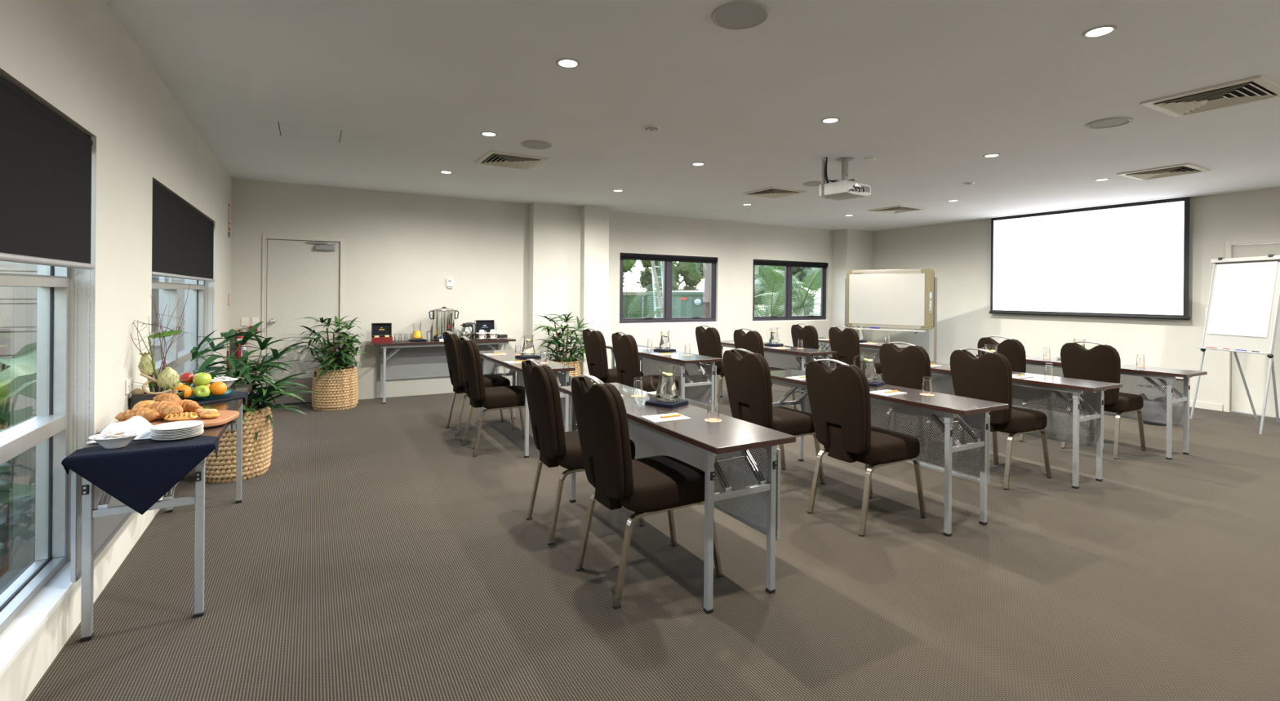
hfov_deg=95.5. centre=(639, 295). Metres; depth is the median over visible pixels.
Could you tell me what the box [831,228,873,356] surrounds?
wall pier
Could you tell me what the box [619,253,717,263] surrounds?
roller blind
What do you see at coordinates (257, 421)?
potted palm
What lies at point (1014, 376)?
notepad
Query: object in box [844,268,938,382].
whiteboard
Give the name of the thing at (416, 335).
jug
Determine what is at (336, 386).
potted palm
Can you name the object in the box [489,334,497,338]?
coffee cup
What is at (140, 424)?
cloth napkin
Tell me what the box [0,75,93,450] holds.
roller blind
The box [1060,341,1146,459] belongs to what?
banquet chair
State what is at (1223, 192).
trim
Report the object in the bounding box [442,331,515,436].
banquet chair
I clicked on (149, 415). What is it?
croissant
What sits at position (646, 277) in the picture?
tree
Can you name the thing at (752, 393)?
chair back
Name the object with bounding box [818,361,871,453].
chair back
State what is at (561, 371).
folding table
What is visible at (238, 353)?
fire extinguisher
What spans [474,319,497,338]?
box
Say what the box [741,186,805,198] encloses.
ceiling vent
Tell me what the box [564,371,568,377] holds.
socket
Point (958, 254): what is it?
wall
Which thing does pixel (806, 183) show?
grille
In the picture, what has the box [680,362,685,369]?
socket
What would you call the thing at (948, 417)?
socket
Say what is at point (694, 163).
recessed light
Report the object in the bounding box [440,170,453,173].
recessed light
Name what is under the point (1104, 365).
chair back
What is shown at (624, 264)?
tree
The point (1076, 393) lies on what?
socket
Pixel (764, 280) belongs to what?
palm tree
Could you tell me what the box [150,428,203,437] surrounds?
plate
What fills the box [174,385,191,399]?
orange
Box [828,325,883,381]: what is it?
banquet chair
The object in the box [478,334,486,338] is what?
coffee cup
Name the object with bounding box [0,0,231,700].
wall
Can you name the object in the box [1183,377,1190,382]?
socket
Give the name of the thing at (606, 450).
chair back
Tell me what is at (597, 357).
chair back
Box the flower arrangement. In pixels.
[130,283,192,408]
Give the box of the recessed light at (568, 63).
[555,57,580,68]
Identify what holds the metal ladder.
on the ground at (757, 310)
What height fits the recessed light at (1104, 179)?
0.007 m
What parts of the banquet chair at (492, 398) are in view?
handle, leg, stem, leg, seat, rail, leg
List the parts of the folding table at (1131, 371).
panel rail, apron rail, modesty panel, leg, leg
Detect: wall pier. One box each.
[528,202,580,359]
[579,204,608,384]
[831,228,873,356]
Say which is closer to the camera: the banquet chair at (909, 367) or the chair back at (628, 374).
the banquet chair at (909, 367)
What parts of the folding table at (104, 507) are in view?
leg, modesty panel, panel rail, leg, leg, leg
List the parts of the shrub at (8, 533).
stem, stem, stem, stem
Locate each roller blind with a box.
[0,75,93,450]
[151,181,214,358]
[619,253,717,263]
[753,260,827,267]
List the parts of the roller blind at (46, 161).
rail, bead chain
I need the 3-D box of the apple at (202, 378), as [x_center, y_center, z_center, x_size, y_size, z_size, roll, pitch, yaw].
[-2.542,0.485,3.374,0.090,0.086,0.090,1,0,3]
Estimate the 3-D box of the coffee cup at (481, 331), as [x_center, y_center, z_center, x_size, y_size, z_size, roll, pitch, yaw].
[-2.138,0.498,7.855,0.093,0.060,0.084,1,0,34]
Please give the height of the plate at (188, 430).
0.013 m
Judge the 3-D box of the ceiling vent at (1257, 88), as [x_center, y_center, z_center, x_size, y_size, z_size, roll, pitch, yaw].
[3.737,-1.276,3.784,0.570,0.021,0.570,0,0,-29]
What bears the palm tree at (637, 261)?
on the ground at (757, 310)
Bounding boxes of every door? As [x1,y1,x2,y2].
[261,234,344,404]
[1223,238,1279,417]
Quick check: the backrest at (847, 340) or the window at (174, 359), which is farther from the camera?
the backrest at (847, 340)
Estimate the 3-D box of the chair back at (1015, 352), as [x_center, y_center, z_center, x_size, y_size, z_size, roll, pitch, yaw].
[3.612,0.695,5.791,0.140,0.536,0.434,0,0,-28]
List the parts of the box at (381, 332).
lid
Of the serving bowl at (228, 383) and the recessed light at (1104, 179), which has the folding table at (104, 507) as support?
the serving bowl at (228, 383)
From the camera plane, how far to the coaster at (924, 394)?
3.76 m
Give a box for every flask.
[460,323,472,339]
[466,322,476,338]
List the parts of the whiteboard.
post, rail, rail, control panel, post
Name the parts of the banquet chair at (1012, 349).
handle, leg, seat, leg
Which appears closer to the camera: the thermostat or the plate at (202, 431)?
the plate at (202, 431)
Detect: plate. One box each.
[150,420,204,431]
[150,423,203,432]
[150,426,204,435]
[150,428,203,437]
[150,431,204,440]
[151,424,204,434]
[151,429,204,439]
[240,317,248,325]
[251,317,258,325]
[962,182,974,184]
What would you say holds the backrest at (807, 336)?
on the banquet chair at (806, 337)
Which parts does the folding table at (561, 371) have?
leg, apron rail, leg, leg, modesty panel, leg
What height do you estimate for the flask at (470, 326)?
0.226 m
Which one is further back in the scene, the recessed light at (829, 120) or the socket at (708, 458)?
the recessed light at (829, 120)
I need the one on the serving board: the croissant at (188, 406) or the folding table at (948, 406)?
the croissant at (188, 406)
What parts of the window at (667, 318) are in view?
sash, sill, sash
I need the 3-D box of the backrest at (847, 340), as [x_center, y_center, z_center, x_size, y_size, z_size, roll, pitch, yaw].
[2.638,0.684,7.470,0.140,0.536,0.434,0,0,-29]
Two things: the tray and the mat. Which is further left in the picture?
the mat
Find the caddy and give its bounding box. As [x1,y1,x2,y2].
[497,333,507,337]
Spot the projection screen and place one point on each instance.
(1126, 260)
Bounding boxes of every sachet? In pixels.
[101,432,111,435]
[110,430,119,434]
[120,429,130,434]
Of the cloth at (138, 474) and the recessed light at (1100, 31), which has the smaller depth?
the cloth at (138, 474)
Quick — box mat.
[392,340,414,342]
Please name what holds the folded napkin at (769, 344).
on the folding table at (804, 356)
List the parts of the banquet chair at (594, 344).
stem, seat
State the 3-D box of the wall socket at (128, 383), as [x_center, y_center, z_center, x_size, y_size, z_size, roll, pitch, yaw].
[-2.652,0.471,3.019,0.012,0.074,0.116,0,0,-29]
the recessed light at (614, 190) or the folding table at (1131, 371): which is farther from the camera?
the recessed light at (614, 190)
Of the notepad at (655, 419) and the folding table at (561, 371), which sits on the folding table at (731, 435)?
the notepad at (655, 419)
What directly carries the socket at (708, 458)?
attached to the folding table at (731, 435)
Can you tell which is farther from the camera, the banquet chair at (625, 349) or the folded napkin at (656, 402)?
the banquet chair at (625, 349)
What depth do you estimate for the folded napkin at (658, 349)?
6.47 m
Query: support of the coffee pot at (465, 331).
on the folding table at (387, 351)
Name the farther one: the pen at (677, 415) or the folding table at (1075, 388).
the folding table at (1075, 388)
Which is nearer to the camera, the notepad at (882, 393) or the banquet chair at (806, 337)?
the notepad at (882, 393)
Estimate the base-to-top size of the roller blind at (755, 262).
0.094 m
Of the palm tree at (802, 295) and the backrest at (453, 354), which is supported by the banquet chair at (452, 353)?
the backrest at (453, 354)
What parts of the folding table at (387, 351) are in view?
leg, leg, panel rail, panel rail, modesty panel, apron rail, leg, leg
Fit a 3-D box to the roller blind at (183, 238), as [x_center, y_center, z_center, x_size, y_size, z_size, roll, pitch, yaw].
[-3.547,0.133,4.538,0.068,1.676,2.520,0,0,-29]
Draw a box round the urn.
[428,306,458,341]
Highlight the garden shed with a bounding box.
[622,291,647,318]
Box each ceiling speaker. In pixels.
[520,140,551,149]
[711,0,769,29]
[803,181,826,186]
[1085,116,1132,128]
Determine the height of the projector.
0.373 m
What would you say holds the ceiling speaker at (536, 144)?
attached to the ceiling
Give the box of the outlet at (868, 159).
[864,156,875,161]
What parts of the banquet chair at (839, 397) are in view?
leg, handle, stem, leg, leg, seat, rail, leg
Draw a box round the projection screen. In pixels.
[989,196,1190,319]
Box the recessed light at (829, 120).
[821,117,839,123]
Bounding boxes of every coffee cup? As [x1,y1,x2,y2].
[478,329,486,333]
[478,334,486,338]
[489,329,497,333]
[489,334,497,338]
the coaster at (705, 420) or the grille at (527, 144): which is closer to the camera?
the coaster at (705, 420)
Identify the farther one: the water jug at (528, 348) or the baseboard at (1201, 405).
the baseboard at (1201, 405)
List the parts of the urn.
lid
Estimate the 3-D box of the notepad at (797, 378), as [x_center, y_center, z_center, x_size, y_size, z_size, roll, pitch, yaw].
[1.247,0.636,4.458,0.212,0.005,0.148,0,0,-32]
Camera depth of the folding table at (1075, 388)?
4.51 m
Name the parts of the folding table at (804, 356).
leg, apron rail, panel rail, modesty panel, leg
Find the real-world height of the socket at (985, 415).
0.072 m
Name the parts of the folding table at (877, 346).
apron rail, modesty panel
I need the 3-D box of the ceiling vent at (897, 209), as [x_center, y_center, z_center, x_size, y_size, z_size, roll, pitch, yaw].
[3.858,-1.281,8.735,0.570,0.021,0.570,0,0,-29]
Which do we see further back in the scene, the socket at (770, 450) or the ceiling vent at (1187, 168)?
the ceiling vent at (1187, 168)
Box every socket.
[124,377,133,395]
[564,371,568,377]
[569,395,573,404]
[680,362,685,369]
[704,449,715,464]
[766,446,777,453]
[944,412,953,424]
[979,412,988,417]
[1072,389,1079,399]
[1096,391,1103,395]
[1166,376,1173,384]
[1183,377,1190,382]
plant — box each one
[0,342,36,477]
[0,364,36,476]
[0,429,35,504]
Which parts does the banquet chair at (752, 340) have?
handle, seat, leg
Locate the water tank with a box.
[645,290,704,317]
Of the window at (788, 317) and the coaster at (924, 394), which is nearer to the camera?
the coaster at (924, 394)
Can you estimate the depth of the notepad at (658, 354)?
6.09 m
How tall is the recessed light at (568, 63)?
0.007 m
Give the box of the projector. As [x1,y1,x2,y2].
[818,156,871,200]
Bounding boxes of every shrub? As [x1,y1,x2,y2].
[0,446,35,578]
[0,542,4,550]
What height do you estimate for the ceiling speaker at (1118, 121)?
0.010 m
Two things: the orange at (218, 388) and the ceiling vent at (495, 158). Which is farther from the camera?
the ceiling vent at (495, 158)
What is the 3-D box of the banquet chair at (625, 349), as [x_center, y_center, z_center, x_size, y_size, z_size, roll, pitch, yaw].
[0.069,0.875,6.013,0.664,1.004,0.454,0,0,-28]
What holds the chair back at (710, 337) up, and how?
on the banquet chair at (708, 341)
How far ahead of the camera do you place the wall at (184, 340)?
6.95 m
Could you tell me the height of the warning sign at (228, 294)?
0.255 m
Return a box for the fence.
[0,261,37,429]
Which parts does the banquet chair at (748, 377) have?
handle, stem, leg, seat, rail, leg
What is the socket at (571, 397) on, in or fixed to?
attached to the folding table at (731, 435)
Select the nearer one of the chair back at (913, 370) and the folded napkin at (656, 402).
the folded napkin at (656, 402)
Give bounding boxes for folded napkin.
[408,338,426,342]
[515,355,541,359]
[644,398,688,408]
[653,348,675,351]
[764,342,783,346]
[867,380,884,386]
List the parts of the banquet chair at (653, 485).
leg, handle, stem, leg, seat, rail, leg, leg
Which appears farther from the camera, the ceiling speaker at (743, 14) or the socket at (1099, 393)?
the socket at (1099, 393)
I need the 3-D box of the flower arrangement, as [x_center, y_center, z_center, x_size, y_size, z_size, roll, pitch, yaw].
[-2.595,0.268,3.089,0.337,0.672,0.136,0,0,-23]
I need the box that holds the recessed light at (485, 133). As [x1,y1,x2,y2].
[480,131,497,136]
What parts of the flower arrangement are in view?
flower stem, stem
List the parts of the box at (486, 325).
lid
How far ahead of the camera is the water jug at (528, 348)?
5.66 m
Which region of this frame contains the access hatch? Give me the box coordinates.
[277,121,342,142]
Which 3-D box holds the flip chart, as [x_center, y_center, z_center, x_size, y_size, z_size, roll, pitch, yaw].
[6.729,0.507,6.362,0.697,1.871,0.767,1,0,-1]
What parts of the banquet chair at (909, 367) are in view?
handle, leg, leg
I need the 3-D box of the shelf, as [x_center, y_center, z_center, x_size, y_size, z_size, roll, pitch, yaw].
[6.486,0.614,6.361,0.065,0.017,0.738,1,0,-1]
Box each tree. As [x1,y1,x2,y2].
[622,259,638,286]
[622,259,662,317]
[622,279,676,318]
[625,259,706,292]
[635,260,704,292]
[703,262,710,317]
[754,265,818,315]
[754,265,821,315]
[754,266,821,315]
[754,270,818,316]
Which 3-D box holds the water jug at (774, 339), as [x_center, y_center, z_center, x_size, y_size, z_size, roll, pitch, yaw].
[1.697,0.515,7.378,0.144,0.210,0.132,1,0,40]
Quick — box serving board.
[103,410,239,428]
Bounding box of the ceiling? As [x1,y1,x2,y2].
[105,0,1279,231]
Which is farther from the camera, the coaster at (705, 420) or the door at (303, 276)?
the door at (303, 276)
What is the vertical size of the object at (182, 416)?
0.040 m
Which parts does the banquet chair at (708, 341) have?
leg, seat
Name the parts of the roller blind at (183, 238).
rail, bead chain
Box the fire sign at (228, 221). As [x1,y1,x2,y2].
[227,203,230,231]
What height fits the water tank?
1.780 m
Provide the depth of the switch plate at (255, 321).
6.89 m
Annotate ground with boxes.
[0,450,35,595]
[754,310,820,316]
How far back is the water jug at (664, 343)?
6.47 m
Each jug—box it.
[411,321,422,339]
[521,338,534,355]
[656,372,678,400]
[659,334,670,349]
[768,330,778,343]
[855,328,862,339]
[860,358,877,381]
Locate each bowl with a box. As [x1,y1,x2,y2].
[88,431,142,448]
[209,377,238,387]
[647,391,657,399]
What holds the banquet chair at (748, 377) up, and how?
on the floor
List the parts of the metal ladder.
rail, rail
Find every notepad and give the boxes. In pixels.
[484,353,506,355]
[503,360,521,364]
[640,413,691,422]
[651,352,674,355]
[768,346,790,349]
[785,375,805,380]
[869,389,906,396]
[1012,374,1033,378]
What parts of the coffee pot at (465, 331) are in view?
flask lid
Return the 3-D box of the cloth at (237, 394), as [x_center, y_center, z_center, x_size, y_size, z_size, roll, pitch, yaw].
[-2.583,0.651,3.416,0.453,0.102,0.453,1,0,21]
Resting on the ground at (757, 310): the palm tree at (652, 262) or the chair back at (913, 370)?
the palm tree at (652, 262)
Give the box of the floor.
[25,368,1279,700]
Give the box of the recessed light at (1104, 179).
[1093,177,1109,181]
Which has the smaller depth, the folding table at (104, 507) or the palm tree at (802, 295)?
the folding table at (104, 507)
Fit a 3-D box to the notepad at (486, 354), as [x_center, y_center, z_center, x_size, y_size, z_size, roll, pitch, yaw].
[-1.490,0.609,5.976,0.212,0.005,0.148,0,0,-29]
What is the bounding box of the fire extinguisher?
[234,325,247,364]
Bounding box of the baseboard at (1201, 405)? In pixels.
[877,361,1222,411]
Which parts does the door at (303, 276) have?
knob, kick plate, closer arm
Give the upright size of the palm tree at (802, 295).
2.856 m
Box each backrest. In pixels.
[446,333,465,387]
[797,324,818,356]
[835,327,859,368]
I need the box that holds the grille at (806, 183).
[804,182,821,185]
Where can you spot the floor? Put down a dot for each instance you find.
(374, 557)
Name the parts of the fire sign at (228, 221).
sign panel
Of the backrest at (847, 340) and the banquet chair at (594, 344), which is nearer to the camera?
the banquet chair at (594, 344)
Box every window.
[0,264,70,635]
[151,280,204,387]
[619,253,717,324]
[752,259,827,322]
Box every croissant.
[115,407,159,422]
[137,400,183,420]
[152,392,182,404]
[180,399,199,413]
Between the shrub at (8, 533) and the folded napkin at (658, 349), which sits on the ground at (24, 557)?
the shrub at (8, 533)
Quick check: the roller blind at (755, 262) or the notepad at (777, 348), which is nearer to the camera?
the notepad at (777, 348)
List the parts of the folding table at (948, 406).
brace rod, leg, apron rail, modesty panel, panel rail, leg, leg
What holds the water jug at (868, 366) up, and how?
on the folded napkin at (877, 383)
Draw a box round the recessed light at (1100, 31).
[1081,25,1117,38]
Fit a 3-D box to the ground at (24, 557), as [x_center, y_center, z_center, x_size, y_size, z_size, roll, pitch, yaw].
[-23.829,1.455,9.840,29.820,0.100,56.000,0,0,-29]
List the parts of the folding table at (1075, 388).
leg, leg, apron rail, modesty panel, panel rail, leg, panel rail, leg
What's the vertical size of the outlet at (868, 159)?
0.012 m
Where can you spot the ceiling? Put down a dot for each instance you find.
(926, 90)
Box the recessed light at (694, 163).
[691,162,705,165]
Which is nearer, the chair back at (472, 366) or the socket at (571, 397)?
the socket at (571, 397)
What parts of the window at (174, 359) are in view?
frame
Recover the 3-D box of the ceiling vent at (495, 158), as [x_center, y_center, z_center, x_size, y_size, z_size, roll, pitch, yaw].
[-1.281,-1.324,5.749,0.570,0.021,0.570,0,0,-29]
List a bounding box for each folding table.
[70,384,252,642]
[370,337,515,404]
[479,349,575,457]
[558,382,795,613]
[605,344,722,412]
[719,340,836,397]
[765,369,1008,537]
[817,337,922,380]
[879,361,1122,488]
[976,354,1207,460]
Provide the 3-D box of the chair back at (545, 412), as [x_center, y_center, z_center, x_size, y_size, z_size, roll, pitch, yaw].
[-0.555,0.660,3.399,0.140,0.536,0.434,0,0,-28]
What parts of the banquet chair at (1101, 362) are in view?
leg, handle, leg, stem, seat, leg, leg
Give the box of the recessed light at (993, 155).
[982,153,999,157]
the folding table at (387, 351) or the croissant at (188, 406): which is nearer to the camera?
the croissant at (188, 406)
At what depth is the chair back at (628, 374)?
5.76 m
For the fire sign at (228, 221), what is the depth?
6.55 m
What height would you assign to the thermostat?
0.136 m
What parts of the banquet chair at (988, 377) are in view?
leg, handle, stem, leg, seat, leg, rail, leg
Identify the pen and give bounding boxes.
[658,413,680,417]
[884,390,897,392]
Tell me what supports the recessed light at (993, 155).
in the ceiling
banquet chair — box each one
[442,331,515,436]
[457,336,524,457]
[521,359,644,545]
[571,374,723,608]
[582,328,643,383]
[611,332,679,435]
[695,325,724,408]
[722,348,825,497]
[733,328,797,410]
[791,323,836,391]
[805,359,926,537]
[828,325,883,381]
[879,342,967,464]
[950,348,1051,490]
[977,336,1054,441]
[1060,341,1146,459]
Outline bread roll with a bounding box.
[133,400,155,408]
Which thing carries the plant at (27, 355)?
on the ground at (24, 557)
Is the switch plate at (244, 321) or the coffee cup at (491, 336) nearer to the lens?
the switch plate at (244, 321)
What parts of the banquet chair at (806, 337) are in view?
seat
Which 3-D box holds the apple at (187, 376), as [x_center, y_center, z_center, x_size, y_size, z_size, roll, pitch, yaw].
[-2.630,0.478,3.376,0.076,0.075,0.076,0,0,-44]
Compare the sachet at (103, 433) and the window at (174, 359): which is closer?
the sachet at (103, 433)
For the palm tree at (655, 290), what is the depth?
12.90 m
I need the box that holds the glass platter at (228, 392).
[186,390,235,400]
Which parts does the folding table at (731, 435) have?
leg, apron rail, modesty panel, leg, brace rod, panel rail, leg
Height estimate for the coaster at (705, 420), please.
0.001 m
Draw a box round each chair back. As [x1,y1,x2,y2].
[462,338,485,401]
[528,361,565,457]
[581,377,633,498]
[586,329,608,378]
[617,333,640,387]
[701,326,722,370]
[732,350,772,427]
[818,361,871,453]
[891,343,930,391]
[964,350,1012,424]
[988,337,1026,392]
[1075,342,1120,404]
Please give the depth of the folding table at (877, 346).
8.08 m
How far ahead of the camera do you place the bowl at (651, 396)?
3.49 m
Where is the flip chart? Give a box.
[1189,254,1279,435]
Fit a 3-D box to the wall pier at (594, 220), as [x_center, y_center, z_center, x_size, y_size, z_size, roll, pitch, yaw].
[-0.739,0.016,8.866,0.406,2.700,0.345,0,0,-29]
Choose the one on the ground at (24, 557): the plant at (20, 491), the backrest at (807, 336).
the plant at (20, 491)
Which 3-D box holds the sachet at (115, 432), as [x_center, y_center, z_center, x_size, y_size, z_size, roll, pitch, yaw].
[-2.084,0.545,2.307,0.042,0.009,0.020,1,0,33]
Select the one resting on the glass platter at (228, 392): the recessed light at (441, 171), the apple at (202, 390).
the apple at (202, 390)
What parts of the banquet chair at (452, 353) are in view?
leg, stem, leg, seat, leg, leg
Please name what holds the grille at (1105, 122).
attached to the ceiling speaker at (1118, 121)
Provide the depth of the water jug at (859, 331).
8.11 m
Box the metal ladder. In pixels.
[651,262,662,317]
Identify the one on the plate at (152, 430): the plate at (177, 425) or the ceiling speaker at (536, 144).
the plate at (177, 425)
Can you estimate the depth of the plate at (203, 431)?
2.43 m
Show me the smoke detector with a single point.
(648, 127)
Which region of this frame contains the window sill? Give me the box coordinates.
[0,560,81,678]
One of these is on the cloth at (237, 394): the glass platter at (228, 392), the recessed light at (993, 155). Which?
the glass platter at (228, 392)
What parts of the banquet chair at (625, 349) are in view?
stem, seat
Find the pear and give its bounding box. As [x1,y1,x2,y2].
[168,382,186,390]
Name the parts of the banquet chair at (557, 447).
handle, leg, stem, leg, rail, seat, leg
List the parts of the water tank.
tank lid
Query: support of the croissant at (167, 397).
on the croissant at (164, 408)
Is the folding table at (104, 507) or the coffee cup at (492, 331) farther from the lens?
the coffee cup at (492, 331)
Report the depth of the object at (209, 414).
2.73 m
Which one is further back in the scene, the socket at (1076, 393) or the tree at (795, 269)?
the tree at (795, 269)
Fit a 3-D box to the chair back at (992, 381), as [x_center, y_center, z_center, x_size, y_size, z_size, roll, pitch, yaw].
[2.579,0.687,4.383,0.140,0.536,0.434,0,0,-28]
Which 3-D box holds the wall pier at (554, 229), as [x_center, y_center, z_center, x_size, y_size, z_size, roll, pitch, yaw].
[-1.272,0.011,8.649,0.735,2.700,0.200,0,0,-29]
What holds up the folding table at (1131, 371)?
on the floor
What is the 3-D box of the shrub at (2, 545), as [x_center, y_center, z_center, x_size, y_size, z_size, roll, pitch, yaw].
[-3.136,1.116,2.439,0.694,0.977,0.616,1,0,23]
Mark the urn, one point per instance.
(443, 318)
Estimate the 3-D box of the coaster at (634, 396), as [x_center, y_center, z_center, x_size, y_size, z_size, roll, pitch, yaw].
[-0.013,0.627,3.614,0.086,0.001,0.086,0,0,-29]
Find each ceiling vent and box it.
[474,151,547,169]
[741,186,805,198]
[867,205,925,213]
[1116,163,1210,180]
[1140,75,1279,117]
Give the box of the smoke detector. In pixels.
[643,124,660,131]
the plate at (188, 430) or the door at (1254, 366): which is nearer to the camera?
the plate at (188, 430)
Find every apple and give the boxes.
[179,370,195,383]
[192,372,212,386]
[192,385,209,399]
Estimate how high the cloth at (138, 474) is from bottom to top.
0.253 m
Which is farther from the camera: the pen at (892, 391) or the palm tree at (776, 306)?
the palm tree at (776, 306)
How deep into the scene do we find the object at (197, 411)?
2.78 m
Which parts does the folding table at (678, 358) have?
leg, apron rail, modesty panel, leg, panel rail, panel rail, leg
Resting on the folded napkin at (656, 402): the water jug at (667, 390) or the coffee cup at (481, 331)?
the water jug at (667, 390)
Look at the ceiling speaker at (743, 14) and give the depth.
2.71 m
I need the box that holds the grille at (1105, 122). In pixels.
[1088,118,1128,127]
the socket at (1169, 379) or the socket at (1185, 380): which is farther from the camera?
the socket at (1185, 380)
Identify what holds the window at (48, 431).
in the wall at (76, 59)
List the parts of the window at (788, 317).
sash, sill, sash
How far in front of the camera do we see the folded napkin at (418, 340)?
7.49 m
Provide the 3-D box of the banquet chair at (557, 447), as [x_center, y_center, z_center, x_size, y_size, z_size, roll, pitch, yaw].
[-0.355,0.875,3.506,0.664,1.004,0.454,0,0,-28]
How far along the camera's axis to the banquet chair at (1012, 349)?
5.66 m
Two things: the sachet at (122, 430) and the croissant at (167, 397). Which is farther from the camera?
the croissant at (167, 397)
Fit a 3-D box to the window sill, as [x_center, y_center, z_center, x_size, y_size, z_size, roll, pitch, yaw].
[-1.826,1.168,1.408,0.129,0.024,2.554,0,0,-29]
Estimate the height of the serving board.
0.022 m
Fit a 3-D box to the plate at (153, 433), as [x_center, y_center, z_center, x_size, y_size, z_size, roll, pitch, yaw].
[-1.970,0.580,2.475,0.178,0.013,0.178,0,0,-29]
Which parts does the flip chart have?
leg, edge trim, leg, leg, edge trim, leg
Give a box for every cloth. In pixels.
[61,435,219,515]
[194,391,248,412]
[230,420,233,431]
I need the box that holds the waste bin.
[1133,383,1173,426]
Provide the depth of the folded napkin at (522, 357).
5.67 m
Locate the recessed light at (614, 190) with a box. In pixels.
[612,189,623,191]
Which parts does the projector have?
ceiling plate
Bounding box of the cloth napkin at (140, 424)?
[85,416,153,444]
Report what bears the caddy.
on the saucer
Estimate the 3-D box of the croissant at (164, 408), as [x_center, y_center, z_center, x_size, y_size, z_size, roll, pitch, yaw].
[-2.228,0.540,2.712,0.196,0.095,0.105,1,0,-9]
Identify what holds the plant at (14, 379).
on the ground at (24, 557)
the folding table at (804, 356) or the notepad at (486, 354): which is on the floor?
the folding table at (804, 356)
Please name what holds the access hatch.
attached to the ceiling
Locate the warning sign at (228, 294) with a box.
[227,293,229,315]
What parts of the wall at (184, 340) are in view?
window trim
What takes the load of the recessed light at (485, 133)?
in the ceiling
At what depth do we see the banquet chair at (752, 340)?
6.64 m
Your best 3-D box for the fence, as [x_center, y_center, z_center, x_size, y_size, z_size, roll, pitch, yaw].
[-7.055,0.343,5.976,2.440,2.400,0.036,0,0,-29]
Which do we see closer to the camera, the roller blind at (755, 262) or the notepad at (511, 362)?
the notepad at (511, 362)
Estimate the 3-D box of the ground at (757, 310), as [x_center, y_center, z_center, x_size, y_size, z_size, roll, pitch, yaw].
[3.645,1.668,37.472,45.180,0.100,44.820,0,0,-29]
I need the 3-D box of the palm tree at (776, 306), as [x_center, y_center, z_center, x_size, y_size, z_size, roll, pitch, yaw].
[3.568,0.645,15.774,2.803,2.599,2.960,1,0,12]
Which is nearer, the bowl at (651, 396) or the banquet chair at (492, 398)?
the bowl at (651, 396)
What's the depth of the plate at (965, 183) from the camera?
6.65 m
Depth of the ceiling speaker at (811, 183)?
6.79 m
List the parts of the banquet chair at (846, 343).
stem, seat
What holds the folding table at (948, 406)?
on the floor
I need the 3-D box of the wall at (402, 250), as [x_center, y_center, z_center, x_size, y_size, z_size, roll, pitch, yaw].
[-0.096,0.021,9.529,10.848,2.700,0.180,0,0,-29]
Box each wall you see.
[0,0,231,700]
[151,275,191,391]
[230,177,832,403]
[872,187,1279,411]
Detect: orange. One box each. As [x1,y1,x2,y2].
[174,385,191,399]
[208,381,226,395]
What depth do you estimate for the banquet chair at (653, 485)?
2.68 m
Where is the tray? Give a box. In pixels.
[852,328,925,332]
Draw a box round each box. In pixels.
[371,322,392,343]
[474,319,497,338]
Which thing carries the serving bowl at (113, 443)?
on the cloth at (138, 474)
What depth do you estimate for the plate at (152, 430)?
2.42 m
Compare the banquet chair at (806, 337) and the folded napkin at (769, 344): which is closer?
the folded napkin at (769, 344)
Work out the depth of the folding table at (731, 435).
2.78 m
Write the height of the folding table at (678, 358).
0.752 m
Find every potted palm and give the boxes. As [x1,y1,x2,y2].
[179,321,319,483]
[288,315,365,411]
[530,312,590,378]
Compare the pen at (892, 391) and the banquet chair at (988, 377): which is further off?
the banquet chair at (988, 377)
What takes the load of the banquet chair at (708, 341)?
on the floor
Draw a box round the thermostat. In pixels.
[446,278,453,288]
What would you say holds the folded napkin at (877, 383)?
on the folding table at (948, 406)
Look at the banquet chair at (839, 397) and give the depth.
3.48 m
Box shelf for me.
[1196,347,1270,355]
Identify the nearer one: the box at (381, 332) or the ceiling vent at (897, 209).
the box at (381, 332)
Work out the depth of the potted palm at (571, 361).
8.04 m
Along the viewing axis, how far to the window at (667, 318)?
9.80 m
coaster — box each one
[631,395,644,397]
[704,418,721,422]
[920,393,934,395]
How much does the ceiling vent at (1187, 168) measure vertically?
0.021 m
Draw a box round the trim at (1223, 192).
[970,191,1232,220]
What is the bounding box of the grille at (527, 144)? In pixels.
[522,142,550,148]

